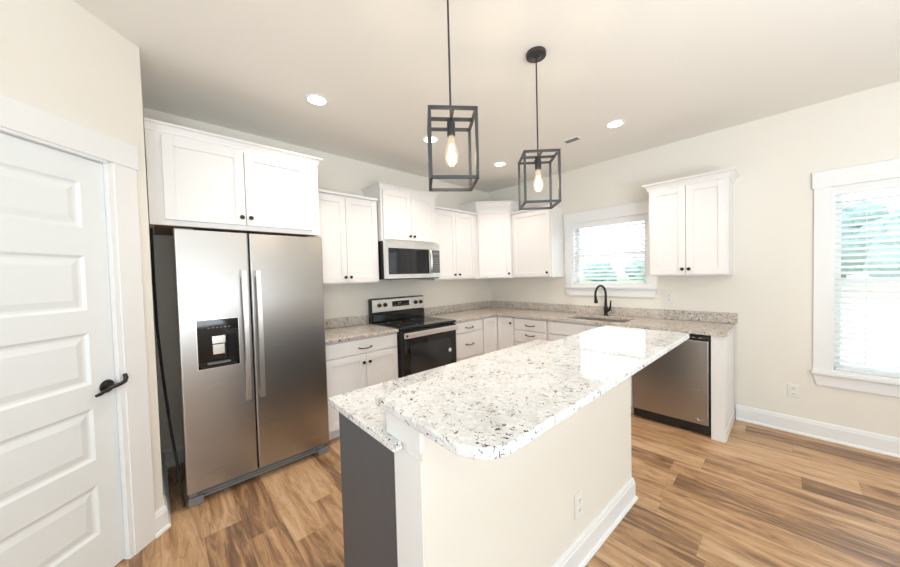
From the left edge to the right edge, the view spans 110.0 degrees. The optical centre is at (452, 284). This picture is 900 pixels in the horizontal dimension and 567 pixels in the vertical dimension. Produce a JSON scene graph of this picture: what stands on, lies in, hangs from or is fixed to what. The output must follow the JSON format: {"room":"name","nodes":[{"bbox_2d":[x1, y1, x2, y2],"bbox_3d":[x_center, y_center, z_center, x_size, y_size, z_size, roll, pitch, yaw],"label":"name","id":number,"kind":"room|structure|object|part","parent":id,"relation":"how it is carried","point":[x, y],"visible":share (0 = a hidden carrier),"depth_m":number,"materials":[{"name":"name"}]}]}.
{"room":"kitchen","nodes":[
{"label":"kitchen","id":0,"kind":"room"},
{"bbox_2d":[0,0,162,511],"bbox_3d":[-1.799,0.070,1.117,0.100,2.768,1.400,-1,2,2],"label":"wall","id":1,"kind":"structure","parent":0,"point":[58,58],"depth_m":1.51,"materials":[{"name":"beige paint"}]},
{"bbox_2d":[0,93,155,554],"bbox_3d":[-1.727,0.354,1.249,0.024,2.189,1.032,-1,2,2],"label":"door frame","id":2,"kind":"structure","parent":1,"relation":"in","point":[15,115],"depth_m":1.67,"materials":[{"name":"white paint"}]},
{"bbox_2d":[0,127,134,566],"bbox_3d":[-1.765,0.417,1.241,0.143,2.064,0.806,-1,2,2],"label":"door","id":3,"kind":"structure","parent":2,"relation":"attached to","point":[65,484],"depth_m":1.41,"materials":[{"name":"white paint"}]},
{"bbox_3d":[-1.708,0.501,1.571,0.055,0.081,0.149,-1,2,2],"label":"handle","id":4,"kind":"part","parent":3,"relation":"part of","materials":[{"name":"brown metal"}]},
{"bbox_2d":[139,53,163,504],"bbox_3d":[-2.047,0.049,2.081,0.100,2.768,0.826,-3,2,-43],"label":"wall","id":5,"kind":"structure","parent":0,"point":[139,53],"depth_m":2.04,"materials":[{"name":"beige paint"}]},
{"bbox_2d":[155,452,170,537],"bbox_3d":[-1.954,1.363,2.111,0.081,0.135,0.879,-3,2,-43],"label":"baseboard","id":6,"kind":"structure","parent":5,"relation":"attached to","point":[162,515],"depth_m":1.86,"materials":[{"name":"white paint"}]},
{"bbox_2d":[150,228,185,506],"bbox_3d":[-1.852,0.523,2.032,0.269,1.790,0.037,-1,2,27],"label":"panel","id":7,"kind":"object","parent":5,"relation":"attached to","point":[151,229],"visible":1,"depth_m":2.03,"materials":[{"name":"black plastic"}]},
{"bbox_2d":[143,107,490,450],"bbox_3d":[-0.863,-0.033,3.844,4.220,2.768,0.120,-3,2,-43],"label":"wall","id":8,"kind":"structure","parent":0,"point":[336,173],"depth_m":3.39,"materials":[{"name":"beige paint"}]},
{"bbox_2d":[162,444,184,467],"bbox_3d":[-1.877,1.341,2.794,1.020,0.135,0.028,-3,2,-43],"label":"baseboard","id":9,"kind":"structure","parent":8,"relation":"attached to","point":[169,455],"depth_m":2.48,"materials":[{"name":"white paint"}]},
{"bbox_2d":[144,117,322,236],"bbox_3d":[-1.693,-0.722,2.531,1.084,0.644,0.651,-3,2,-43],"label":"upper cabinet","id":10,"kind":"object","parent":8,"relation":"attached to","point":[200,180],"visible":0.98,"depth_m":2.23,"materials":[{"name":"white paint"}]},
{"bbox_3d":[-1.679,-0.692,2.152,0.439,0.532,0.020,-3,2,-43],"label":"door","id":11,"kind":"part","parent":10,"relation":"part of","materials":[{"name":"white paint"}]},
{"bbox_3d":[-1.705,-1.017,2.528,1.084,0.054,0.638,-3,2,-43],"label":"crown moulding","id":12,"kind":"part","parent":10,"relation":"part of","materials":[{"name":"white paint"}]},
{"bbox_3d":[-1.345,-0.709,2.467,0.469,0.532,0.020,-3,2,-43],"label":"door","id":13,"kind":"part","parent":10,"relation":"part of","materials":[{"name":"white paint"}]},
{"bbox_2d":[325,315,367,328],"bbox_3d":[-1.253,0.411,3.382,0.760,0.100,0.020,-3,2,-43],"label":"backsplash","id":14,"kind":"structure","parent":8,"relation":"attached to","point":[362,319],"depth_m":3.45,"materials":[{"name":"beige stone"}]},
{"bbox_2d":[316,189,378,283],"bbox_3d":[-1.152,-0.459,3.240,0.722,0.895,0.360,-3,2,-43],"label":"upper cabinet","id":15,"kind":"object","parent":8,"relation":"attached to","point":[348,229],"visible":0.84,"depth_m":3.14,"materials":[{"name":"white paint"}]},
{"bbox_3d":[-1.184,-0.438,3.018,0.345,0.843,0.020,-3,2,-43],"label":"door","id":16,"kind":"part","parent":15,"relation":"part of","materials":[{"name":"white paint"}]},
{"bbox_3d":[-1.065,-0.893,3.123,0.722,0.026,0.028,-3,2,-43],"label":"trim","id":17,"kind":"part","parent":15,"relation":"part of","materials":[{"name":"white paint"}]},
{"bbox_3d":[-0.930,-0.451,3.256,0.345,0.843,0.020,-3,2,-43],"label":"door","id":18,"kind":"part","parent":15,"relation":"part of","materials":[{"name":"white paint"}]},
{"bbox_2d":[361,182,438,243],"bbox_3d":[-0.591,-0.791,3.729,0.830,0.611,0.416,-3,2,-43],"label":"upper cabinet","id":19,"kind":"object","parent":8,"relation":"attached to","point":[404,214],"visible":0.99,"depth_m":3.55,"materials":[{"name":"white paint"}]},
{"bbox_3d":[-0.607,-0.763,3.483,0.359,0.530,0.020,-3,2,-43],"label":"door","id":20,"kind":"part","parent":19,"relation":"part of","materials":[{"name":"white paint"}]},
{"bbox_3d":[-0.604,-1.072,3.727,0.830,0.048,0.399,-3,2,-43],"label":"crown moulding","id":21,"kind":"part","parent":19,"relation":"part of","materials":[{"name":"white paint"}]},
{"bbox_2d":[378,240,439,279],"bbox_3d":[-0.554,-0.275,3.720,0.762,0.418,0.473,-3,2,-43],"label":"microwave","id":22,"kind":"object","parent":19,"relation":"attached to","point":[398,260],"visible":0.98,"depth_m":3.53,"materials":[{"name":"silver metal"}]},
{"bbox_3d":[-0.250,-0.274,3.723,0.028,0.286,0.062,-2,2,-30],"label":"handle","id":23,"kind":"part","parent":22,"relation":"part of","materials":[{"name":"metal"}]},
{"bbox_3d":[-0.221,-0.292,3.804,0.160,0.406,0.034,-3,2,-43],"label":"control panel","id":24,"kind":"part","parent":22,"relation":"part of","materials":[{"name":"metal"}]},
{"bbox_3d":[-0.343,-0.777,3.732,0.359,0.530,0.020,-3,2,-43],"label":"door","id":25,"kind":"part","parent":19,"relation":"part of","materials":[{"name":"white paint"}]},
{"bbox_2d":[419,206,476,279],"bbox_3d":[-0.032,-0.533,4.293,0.797,0.925,0.360,-3,2,-43],"label":"upper cabinet","id":26,"kind":"object","parent":8,"relation":"attached to","point":[455,229],"visible":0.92,"depth_m":4.17,"materials":[{"name":"white paint"}]},
{"bbox_3d":[-0.083,-0.511,4.053,0.348,0.873,0.020,-3,2,-43],"label":"door","id":27,"kind":"part","parent":26,"relation":"part of","materials":[{"name":"white paint"}]},
{"bbox_3d":[0.054,-0.982,4.176,0.797,0.026,0.028,-3,2,-43],"label":"trim","id":28,"kind":"part","parent":26,"relation":"part of","materials":[{"name":"white paint"}]},
{"bbox_3d":[0.178,-0.525,4.298,0.361,0.873,0.020,-3,2,-43],"label":"door","id":29,"kind":"part","parent":26,"relation":"part of","materials":[{"name":"white paint"}]},
{"bbox_2d":[424,301,490,315],"bbox_3d":[0.111,0.338,4.664,1.426,0.100,0.020,-3,2,-43],"label":"backsplash","id":30,"kind":"structure","parent":8,"relation":"attached to","point":[467,306],"depth_m":4.59,"materials":[{"name":"beige stone"}]},
{"bbox_2d":[72,0,899,192],"bbox_3d":[0.086,-1.388,0.187,7.740,0.100,6.740,-3,2,-43],"label":"ceiling","id":31,"kind":"structure","parent":0,"point":[673,70],"depth_m":2.03,"materials":[{"name":"paint"}]},
{"bbox_2d":[305,93,328,106],"bbox_3d":[-1.004,-1.368,2.339,0.168,0.007,0.168,-3,2,-43],"label":"recessed light","id":32,"kind":"object","parent":31,"relation":"in","point":[319,100],"visible":1,"depth_m":2.33,"materials":[{"name":"white paint"}]},
{"bbox_2d":[422,136,438,142],"bbox_3d":[-0.211,-1.409,3.065,0.168,0.007,0.168,-3,2,-43],"label":"recessed light","id":33,"kind":"object","parent":31,"relation":"in","point":[435,139],"visible":0.76,"depth_m":3.06,"materials":[{"name":"beige"}]},
{"bbox_2d":[427,0,478,190],"bbox_3d":[-0.011,-0.911,1.420,0.210,0.918,0.210,-2,2,-5],"label":"pendant light","id":34,"kind":"object","parent":31,"relation":"hanging from","point":[450,129],"visible":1,"depth_m":1.41,"materials":[{"name":"metal"}]},
{"bbox_3d":[-0.014,-1.029,1.417,0.009,0.623,0.009,-2,2,-5],"label":"rod","id":35,"kind":"part","parent":34,"relation":"part of","materials":[{"name":"metal"}]},
{"bbox_2d":[447,118,454,137],"bbox_3d":[-0.005,-0.709,1.426,0.037,0.078,0.037,-2,2,-5],"label":"socket","id":36,"kind":"object","parent":34,"relation":"attached to","point":[450,121],"depth_m":1.41,"materials":[{"name":"metal"}]},
{"bbox_2d":[493,161,506,166],"bbox_3d":[0.576,-1.450,3.796,0.168,0.007,0.168,-3,2,-43],"label":"recessed light","id":37,"kind":"object","parent":31,"relation":"in","point":[501,163],"visible":1,"depth_m":3.80,"materials":[{"name":"beige"}]},
{"bbox_2d":[518,46,560,209],"bbox_3d":[0.518,-0.939,1.914,0.210,0.918,0.210,-1,2,3],"label":"pendant light","id":38,"kind":"object","parent":31,"relation":"hanging from","point":[536,54],"visible":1,"depth_m":1.90,"materials":[{"name":"metal"}]},
{"bbox_3d":[0.514,-1.057,1.911,0.009,0.622,0.009,-1,2,3],"label":"rod","id":39,"kind":"part","parent":38,"relation":"part of","materials":[{"name":"metal"}]},
{"bbox_2d":[535,157,540,170],"bbox_3d":[0.523,-0.738,1.920,0.037,0.078,0.037,-1,2,3],"label":"socket","id":40,"kind":"object","parent":38,"relation":"attached to","point":[537,159],"depth_m":1.91,"materials":[{"name":"metal"}]},
{"bbox_2d":[563,136,580,143],"bbox_3d":[1.199,-1.448,3.156,0.086,0.008,0.156,-3,2,-43],"label":"ceiling vent","id":41,"kind":"object","parent":31,"relation":"in","point":[576,138],"visible":1,"depth_m":3.15,"materials":[{"name":"grey metal"}]},
{"bbox_2d":[605,119,625,128],"bbox_3d":[1.469,-1.447,2.843,0.168,0.007,0.168,-3,2,-43],"label":"recessed light","id":42,"kind":"object","parent":31,"relation":"in","point":[615,123],"visible":1,"depth_m":2.84,"materials":[{"name":"beige"}]},
{"bbox_2d":[114,413,899,566],"bbox_3d":[0.161,1.478,0.269,7.740,0.100,6.740,-3,2,-43],"label":"floor","id":43,"kind":"structure","parent":0,"point":[763,496],"depth_m":1.90,"materials":[{"name":"brown wood"}]},
{"bbox_2d":[172,228,328,507],"bbox_3d":[-1.559,0.518,2.482,0.907,1.782,0.680,-3,2,-43],"label":"refrigerator","id":44,"kind":"object","parent":43,"relation":"on","point":[251,319],"visible":1,"depth_m":2.21,"materials":[{"name":"silver metal"}]},
{"bbox_3d":[-1.578,0.487,2.124,0.392,1.680,0.065,-3,2,-43],"label":"freezer door","id":45,"kind":"part","parent":44,"relation":"part of","materials":[{"name":"silver metal"}]},
{"bbox_3d":[-1.425,0.351,2.182,0.032,0.895,0.061,-3,2,-43],"label":"handle","id":46,"kind":"part","parent":44,"relation":"part of","materials":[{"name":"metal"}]},
{"bbox_3d":[-1.364,0.348,2.240,0.032,0.895,0.061,-3,2,-43],"label":"handle","id":47,"kind":"part","parent":44,"relation":"part of","materials":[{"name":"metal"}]},
{"bbox_3d":[-1.246,0.470,2.437,0.509,1.680,0.065,-3,2,-43],"label":"fresh food door","id":48,"kind":"part","parent":44,"relation":"part of","materials":[{"name":"silver metal"}]},
{"bbox_2d":[326,332,397,439],"bbox_3d":[-1.016,0.934,3.161,0.757,0.882,0.661,-3,2,-43],"label":"base cabinet","id":49,"kind":"object","parent":43,"relation":"on","point":[351,365],"visible":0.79,"depth_m":2.90,"materials":[{"name":"white paint"}]},
{"bbox_3d":[-0.947,0.962,2.834,0.384,0.618,0.020,-3,2,-43],"label":"door","id":50,"kind":"part","parent":49,"relation":"part of","materials":[{"name":"white paint"}]},
{"bbox_3d":[-0.830,0.572,2.942,0.733,0.126,0.020,-3,2,-43],"label":"drawer","id":51,"kind":"part","parent":49,"relation":"part of","materials":[{"name":"white paint"}]},
{"bbox_2d":[325,323,398,343],"bbox_3d":[-1.037,0.477,3.156,0.760,0.030,0.644,-3,2,-43],"label":"countertop","id":52,"kind":"structure","parent":49,"relation":"on","point":[339,334],"depth_m":3.08,"materials":[{"name":"beige stone"}]},
{"bbox_3d":[-0.679,0.948,3.086,0.345,0.618,0.020,-3,2,-43],"label":"door","id":53,"kind":"part","parent":49,"relation":"part of","materials":[{"name":"white paint"}]},
{"bbox_2d":[339,412,397,566],"bbox_3d":[0.242,0.940,1.800,1.595,0.883,0.511,-3,2,-42],"label":"base cabinet","id":54,"kind":"object","parent":43,"relation":"on","point":[367,466],"visible":0.03,"depth_m":1.25,"materials":[{"name":"grey paint"}]},
{"bbox_2d":[328,339,551,451],"bbox_3d":[0.250,0.483,1.755,1.670,0.030,0.542,-3,2,-42],"label":"countertop","id":55,"kind":"structure","parent":54,"relation":"on","point":[359,406],"depth_m":1.39,"materials":[{"name":"white stone"}]},
{"bbox_2d":[368,295,457,377],"bbox_3d":[-0.435,0.750,3.654,0.766,1.193,0.708,-3,2,-43],"label":"electric range","id":56,"kind":"object","parent":43,"relation":"on","point":[424,343],"visible":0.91,"depth_m":3.51,"materials":[{"name":"black metal"}]},
{"bbox_3d":[-0.649,0.238,3.857,0.736,0.145,0.010,-3,2,-43],"label":"control panel","id":57,"kind":"part","parent":56,"relation":"part of","materials":[{"name":"metal"}]},
{"bbox_2d":[371,316,455,330],"bbox_3d":[-0.441,0.437,3.643,0.766,0.028,0.604,-3,2,-43],"label":"cooktop","id":58,"kind":"object","parent":56,"relation":"in","point":[405,323],"depth_m":3.57,"materials":[{"name":"black glass"}]},
{"bbox_2d":[397,322,457,377],"bbox_3d":[-0.431,0.898,3.658,0.758,0.895,0.708,-3,2,-43],"label":"oven","id":59,"kind":"object","parent":56,"relation":"in","point":[424,346],"depth_m":3.37,"materials":[{"name":"black glass"}]},
{"bbox_2d":[455,318,482,361],"bbox_3d":[0.017,0.880,4.133,0.525,0.882,0.661,-3,2,-43],"label":"base cabinet","id":60,"kind":"object","parent":43,"relation":"on","point":[469,334],"visible":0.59,"depth_m":3.91,"materials":[{"name":"white paint"}]},
{"bbox_3d":[0.204,0.517,3.915,0.494,0.126,0.020,-3,2,-43],"label":"drawer","id":61,"kind":"part","parent":60,"relation":"part of","materials":[{"name":"white paint"}]},
{"bbox_3d":[0.210,0.741,3.921,0.494,0.298,0.020,-3,2,-43],"label":"drawer","id":62,"kind":"part","parent":60,"relation":"part of","materials":[{"name":"white paint"}]},
{"bbox_3d":[0.218,1.055,3.930,0.494,0.308,0.020,-3,2,-43],"label":"drawer","id":63,"kind":"part","parent":60,"relation":"part of","materials":[{"name":"white paint"}]},
{"bbox_2d":[482,316,514,354],"bbox_3d":[0.621,0.852,4.547,0.919,0.882,0.890,-3,2,-43],"label":"base cabinet","id":64,"kind":"object","parent":43,"relation":"on","point":[498,331],"visible":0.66,"depth_m":4.20,"materials":[{"name":"white paint"}]},
{"bbox_3d":[0.513,0.816,4.207,0.274,0.756,0.020,-3,2,-43],"label":"door","id":65,"kind":"part","parent":64,"relation":"part of","materials":[{"name":"white paint"}]},
{"bbox_3d":[0.720,0.810,4.208,0.020,0.756,0.252,-3,2,-43],"label":"door","id":66,"kind":"part","parent":64,"relation":"part of","materials":[{"name":"white paint"}]},
{"bbox_2d":[426,307,735,336],"bbox_3d":[1.140,0.407,3.588,1.446,0.030,2.999,-3,2,-43],"label":"countertop","id":67,"kind":"structure","parent":64,"relation":"on","point":[671,325],"depth_m":3.50,"materials":[{"name":"beige stone"}]},
{"bbox_2d":[573,317,627,322],"bbox_3d":[1.677,0.501,3.572,0.407,0.184,0.652,-3,2,-43],"label":"sink","id":68,"kind":"object","parent":67,"relation":"in","point":[585,318],"visible":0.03,"depth_m":3.74,"materials":[{"name":"metal"}]},
{"bbox_2d":[594,285,611,315],"bbox_3d":[1.773,0.187,3.703,0.230,0.372,0.109,-2,2,-29],"label":"faucet","id":69,"kind":"object","parent":67,"relation":"on","point":[606,310],"visible":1,"depth_m":3.75,"materials":[{"name":"black metal"}]},
{"bbox_3d":[1.755,0.142,3.722,0.220,0.282,0.036,-2,2,-29],"label":"spout","id":70,"kind":"part","parent":69,"relation":"part of","materials":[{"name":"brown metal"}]},
{"bbox_2d":[514,317,547,345],"bbox_3d":[1.185,0.849,4.133,0.661,0.882,0.482,-3,2,-43],"label":"base cabinet","id":71,"kind":"object","parent":43,"relation":"on","point":[526,329],"visible":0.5,"depth_m":3.92,"materials":[{"name":"white paint"}]},
{"bbox_3d":[0.969,0.503,3.926,0.020,0.140,0.456,-3,2,-43],"label":"drawer","id":72,"kind":"part","parent":71,"relation":"part of","materials":[{"name":"white paint"}]},
{"bbox_3d":[0.973,0.658,3.930,0.020,0.146,0.456,-3,2,-43],"label":"drawer","id":73,"kind":"part","parent":71,"relation":"part of","materials":[{"name":"white paint"}]},
{"bbox_2d":[548,320,633,413],"bbox_3d":[1.665,0.851,3.626,0.656,0.882,0.908,-3,2,-43],"label":"base cabinet","id":74,"kind":"object","parent":43,"relation":"on","point":[557,330],"visible":0.1,"depth_m":3.56,"materials":[{"name":"white paint"}]},
{"bbox_3d":[1.304,0.888,3.591,0.020,0.604,0.438,-3,2,-43],"label":"door","id":75,"kind":"part","parent":74,"relation":"part of","materials":[{"name":"white paint"}]},
{"bbox_3d":[1.294,0.505,3.580,0.020,0.140,0.438,-3,2,-43],"label":"drawer","id":76,"kind":"part","parent":74,"relation":"part of","materials":[{"name":"white paint"}]},
{"bbox_3d":[1.674,0.505,3.634,0.605,0.192,0.908,-3,2,-43],"label":"sink rail","id":77,"kind":"part","parent":74,"relation":"part of","materials":[{"name":"white paint"}]},
{"bbox_3d":[1.597,0.506,3.258,0.020,0.140,0.438,-3,2,-43],"label":"drawer","id":78,"kind":"part","parent":74,"relation":"part of","materials":[{"name":"white paint"}]},
{"bbox_2d":[633,333,710,434],"bbox_3d":[2.176,0.852,3.067,0.584,0.862,0.592,-3,2,-43],"label":"dishwasher","id":79,"kind":"object","parent":43,"relation":"on","point":[674,389],"visible":0.61,"depth_m":2.81,"materials":[{"name":"silver metal"}]},
{"bbox_2d":[711,330,734,442],"bbox_3d":[2.433,0.854,2.825,0.605,0.882,0.098,-3,2,-43],"label":"end panel","id":80,"kind":"object","parent":43,"relation":"on","point":[722,348],"visible":0.91,"depth_m":2.63,"materials":[{"name":"white paint"}]},
{"bbox_2d":[402,377,631,566],"bbox_3d":[0.472,0.884,1.522,1.582,1.000,0.163,-3,2,-41],"label":"wall","id":81,"kind":"structure","parent":0,"point":[517,509],"depth_m":1.29,"materials":[{"name":"beige paint"}]},
{"bbox_2d":[386,412,424,453],"bbox_3d":[-0.153,0.457,1.003,0.018,0.085,0.190,-3,2,-42],"label":"cap","id":82,"kind":"object","parent":81,"relation":"attached to","point":[398,429],"visible":0.56,"depth_m":0.98,"materials":[{"name":"white paint"}]},
{"bbox_2d":[394,446,424,566],"bbox_3d":[-0.131,0.956,1.011,0.008,0.915,0.149,-3,2,-42],"label":"trim","id":83,"kind":"structure","parent":81,"relation":"attached to","point":[408,466],"depth_m":1.00,"materials":[{"name":"white paint"}]},
{"bbox_2d":[375,326,688,459],"bbox_3d":[0.619,0.363,1.553,1.965,0.030,0.531,-3,2,-42],"label":"countertop","id":84,"kind":"structure","parent":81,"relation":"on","point":[491,409],"depth_m":1.11,"materials":[{"name":"white stone"}]},
{"bbox_2d":[575,490,582,519],"bbox_3d":[0.623,1.079,1.546,0.072,0.116,0.009,-3,2,-41],"label":"wall outlet","id":85,"kind":"object","parent":81,"relation":"attached to","point":[578,497],"visible":1,"depth_m":1.54,"materials":[{"name":"white plastic"}]},
{"bbox_2d":[552,477,637,566],"bbox_3d":[0.515,1.315,1.529,1.598,0.135,0.170,-3,2,-41],"label":"baseboard","id":86,"kind":"structure","parent":81,"relation":"attached to","point":[581,551],"depth_m":1.67,"materials":[{"name":"white paint"}]},
{"bbox_2d":[489,81,899,437],"bbox_3d":[2.897,-0.102,2.836,0.120,2.768,6.500,-3,2,-43],"label":"wall","id":87,"kind":"structure","parent":0,"point":[775,158],"depth_m":2.82,"materials":[{"name":"beige paint"}]},
{"bbox_2d":[459,200,524,278],"bbox_3d":[0.598,-0.638,4.657,0.693,1.080,0.695,-3,2,-43],"label":"upper cabinet","id":88,"kind":"object","parent":87,"relation":"attached to","point":[493,218],"visible":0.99,"depth_m":4.44,"materials":[{"name":"white paint"}]},
{"bbox_3d":[0.582,-1.143,4.537,0.982,0.062,0.259,-1,2,2],"label":"crown moulding","id":89,"kind":"part","parent":88,"relation":"part of","materials":[{"name":"white paint"}]},
{"bbox_3d":[0.593,-0.583,4.447,0.448,0.958,0.020,-1,2,2],"label":"door","id":90,"kind":"part","parent":88,"relation":"part of","materials":[{"name":"white paint"}]},
{"bbox_2d":[510,205,563,277],"bbox_3d":[1.147,-0.560,4.319,0.360,0.915,0.615,-3,2,-43],"label":"upper cabinet","id":91,"kind":"object","parent":87,"relation":"attached to","point":[537,235],"visible":0.93,"depth_m":4.17,"materials":[{"name":"white paint"}]},
{"bbox_3d":[1.031,-0.998,4.209,0.028,0.026,0.615,-3,2,-43],"label":"trim","id":92,"kind":"part","parent":91,"relation":"part of","materials":[{"name":"white paint"}]},
{"bbox_3d":[1.051,-0.540,4.218,0.020,0.863,0.570,-3,2,-43],"label":"door","id":93,"kind":"part","parent":91,"relation":"part of","materials":[{"name":"white paint"}]},
{"bbox_2d":[563,201,657,296],"bbox_3d":[1.900,-0.396,3.847,0.165,1.065,1.075,-3,2,-43],"label":"window","id":94,"kind":"structure","parent":87,"relation":"in","point":[633,209],"depth_m":3.83,"materials":[{"name":"white paint"}]},
{"bbox_2d":[573,215,645,284],"bbox_3d":[1.897,-0.395,3.845,0.064,0.791,0.873,-3,2,-43],"label":"window blind","id":95,"kind":"object","parent":94,"relation":"attached to","point":[639,218],"visible":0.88,"depth_m":3.81,"materials":[{"name":"white paint"}]},
{"bbox_3d":[1.884,-0.367,3.833,0.002,0.730,0.544,-3,2,-43],"label":"ladder cord","id":96,"kind":"part","parent":95,"relation":"part of","materials":[{"name":"white plastic"}]},
{"bbox_3d":[1.912,-0.009,3.860,0.048,0.018,0.829,-3,2,-43],"label":"rail","id":97,"kind":"part","parent":95,"relation":"part of","materials":[{"name":"white paint"}]},
{"bbox_3d":[1.916,-0.389,3.863,0.120,0.810,0.881,-3,2,-43],"label":"frame","id":98,"kind":"part","parent":94,"relation":"part of","materials":[{"name":"white paint"}]},
{"bbox_3d":[1.867,0.032,3.818,0.045,0.026,1.075,-3,2,-43],"label":"sill","id":99,"kind":"part","parent":94,"relation":"part of","materials":[{"name":"white paint"}]},
{"bbox_3d":[1.947,-0.388,3.892,0.035,0.775,0.841,-3,2,-43],"label":"sash","id":100,"kind":"part","parent":94,"relation":"part of","materials":[{"name":"white paint"}]},
{"bbox_2d":[491,301,737,323],"bbox_3d":[1.662,0.315,4.070,0.020,0.100,3.011,-3,2,-43],"label":"backsplash","id":101,"kind":"structure","parent":87,"relation":"attached to","point":[720,317],"depth_m":3.61,"materials":[{"name":"beige stone"}]},
{"bbox_2d":[665,292,672,302],"bbox_3d":[2.318,0.137,3.371,0.009,0.116,0.072,-3,2,-43],"label":"wall outlet","id":102,"kind":"object","parent":87,"relation":"attached to","point":[668,295],"visible":1,"depth_m":3.37,"materials":[{"name":"white plastic"}]},
{"bbox_2d":[642,167,738,275],"bbox_3d":[2.312,-0.553,3.082,0.361,0.921,0.707,-3,2,-43],"label":"upper cabinet","id":103,"kind":"object","parent":87,"relation":"attached to","point":[691,217],"visible":1,"depth_m":2.95,"materials":[{"name":"white paint"}]},
{"bbox_3d":[2.110,-0.516,3.093,0.020,0.838,0.294,-3,2,-43],"label":"door","id":104,"kind":"part","parent":103,"relation":"part of","materials":[{"name":"white paint"}]},
{"bbox_3d":[2.303,-0.979,3.071,0.356,0.068,0.707,-3,2,-43],"label":"crown moulding","id":105,"kind":"part","parent":103,"relation":"part of","materials":[{"name":"white paint"}]},
{"bbox_3d":[2.313,-0.515,2.877,0.020,0.838,0.291,-3,2,-43],"label":"door","id":106,"kind":"part","parent":103,"relation":"part of","materials":[{"name":"white paint"}]},
{"bbox_2d":[787,384,799,398],"bbox_3d":[2.960,0.922,2.732,0.009,0.116,0.072,-3,2,-43],"label":"wall outlet","id":107,"kind":"object","parent":87,"relation":"attached to","point":[793,391],"visible":1,"depth_m":2.73,"materials":[{"name":"white plastic"}]},
{"bbox_2d":[736,404,899,457],"bbox_3d":[3.905,1.218,1.731,0.028,0.140,3.500,-3,2,-43],"label":"baseboard","id":108,"kind":"structure","parent":87,"relation":"attached to","point":[869,441],"depth_m":2.61,"materials":[{"name":"white paint"}]},
{"bbox_2d":[811,158,899,396],"bbox_3d":[3.418,-0.045,2.253,0.165,1.755,1.124,-3,2,-43],"label":"window","id":109,"kind":"structure","parent":87,"relation":"in","point":[824,183],"depth_m":2.56,"materials":[{"name":"white paint"}]},
{"bbox_3d":[3.394,0.728,2.234,0.045,0.026,1.122,-3,2,-43],"label":"sill","id":110,"kind":"part","parent":109,"relation":"part of","materials":[{"name":"white paint"}]},
{"bbox_3d":[3.434,-0.038,2.269,0.120,1.500,0.916,-3,2,-43],"label":"frame","id":111,"kind":"part","parent":109,"relation":"part of","materials":[{"name":"white paint"}]},
{"bbox_2d":[834,180,899,377],"bbox_3d":[3.415,-0.043,2.251,0.064,1.481,0.908,-3,2,-43],"label":"window blind","id":112,"kind":"object","parent":109,"relation":"attached to","point":[892,184],"visible":0.97,"depth_m":2.45,"materials":[{"name":"white paint"}]},
{"bbox_3d":[3.402,-0.016,2.238,0.002,1.420,0.566,-3,2,-43],"label":"ladder cord","id":113,"kind":"part","parent":112,"relation":"part of","materials":[{"name":"white fabric"}]},
{"bbox_3d":[3.439,0.687,2.276,0.048,0.018,0.864,-3,2,-43],"label":"rail","id":114,"kind":"part","parent":112,"relation":"part of","materials":[{"name":"white paint"}]},
{"bbox_3d":[3.465,-0.037,2.298,0.035,1.465,0.876,-3,2,-43],"label":"sash","id":115,"kind":"part","parent":109,"relation":"part of","materials":[{"name":"white paint"}]},
{"label":"outside","id":116,"kind":"structure","parent":0,"visible":0},
{"bbox_2d":[580,274,899,305],"bbox_3d":[51.264,-0.990,52.792,101.000,0.160,120.000,-3,2,-43],"label":"lawn","id":117,"kind":"structure","parent":116,"point":[855,275],"depth_m":19.73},
{"bbox_2d":[582,265,590,277],"bbox_3d":[31.390,-2.483,69.142,4.221,4.829,5.118,-3,2,-43],"label":"tree","id":118,"kind":"object","parent":117,"relation":"on","point":[585,265],"visible":0.07,"depth_m":68.75,"materials":[{"name":"green plant"}]},
{"bbox_2d":[587,261,617,280],"bbox_3d":[28.635,-2.243,60.333,4.752,4.480,4.260,-2,2,-21],"label":"tree","id":119,"kind":"object","parent":117,"relation":"on","point":[614,272],"visible":0.49,"depth_m":59.03,"materials":[{"name":"green plant"}]},
{"bbox_2d":[624,259,642,279],"bbox_3d":[37.041,-2.850,62.385,4.348,4.724,5.052,-3,2,-43],"label":"tree","id":120,"kind":"object","parent":117,"relation":"on","point":[639,263],"visible":0.25,"depth_m":61.70,"materials":[{"name":"green plant"}]},
{"bbox_2d":[841,201,889,277],"bbox_3d":[45.144,-5.015,36.134,5.306,9.186,5.742,-3,2,-43],"label":"tree","id":121,"kind":"object","parent":117,"relation":"on","point":[859,202],"visible":0.2,"depth_m":34.62,"materials":[{"name":"green plant"}]},
{"bbox_2d":[857,206,899,276],"bbox_3d":[41.717,-3.569,28.687,4.983,7.768,5.711,-3,2,-43],"label":"tree","id":122,"kind":"object","parent":117,"relation":"on","point":[895,211],"visible":0.5,"depth_m":28.94,"materials":[{"name":"green plant"}]},
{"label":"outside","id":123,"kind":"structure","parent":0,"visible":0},
{"bbox_2d":[840,304,899,370],"bbox_3d":[7.698,1.326,11.820,18.700,0.150,120.000,-3,2,-43],"label":"yard","id":124,"kind":"structure","parent":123,"point":[842,305],"depth_m":8.26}
]}

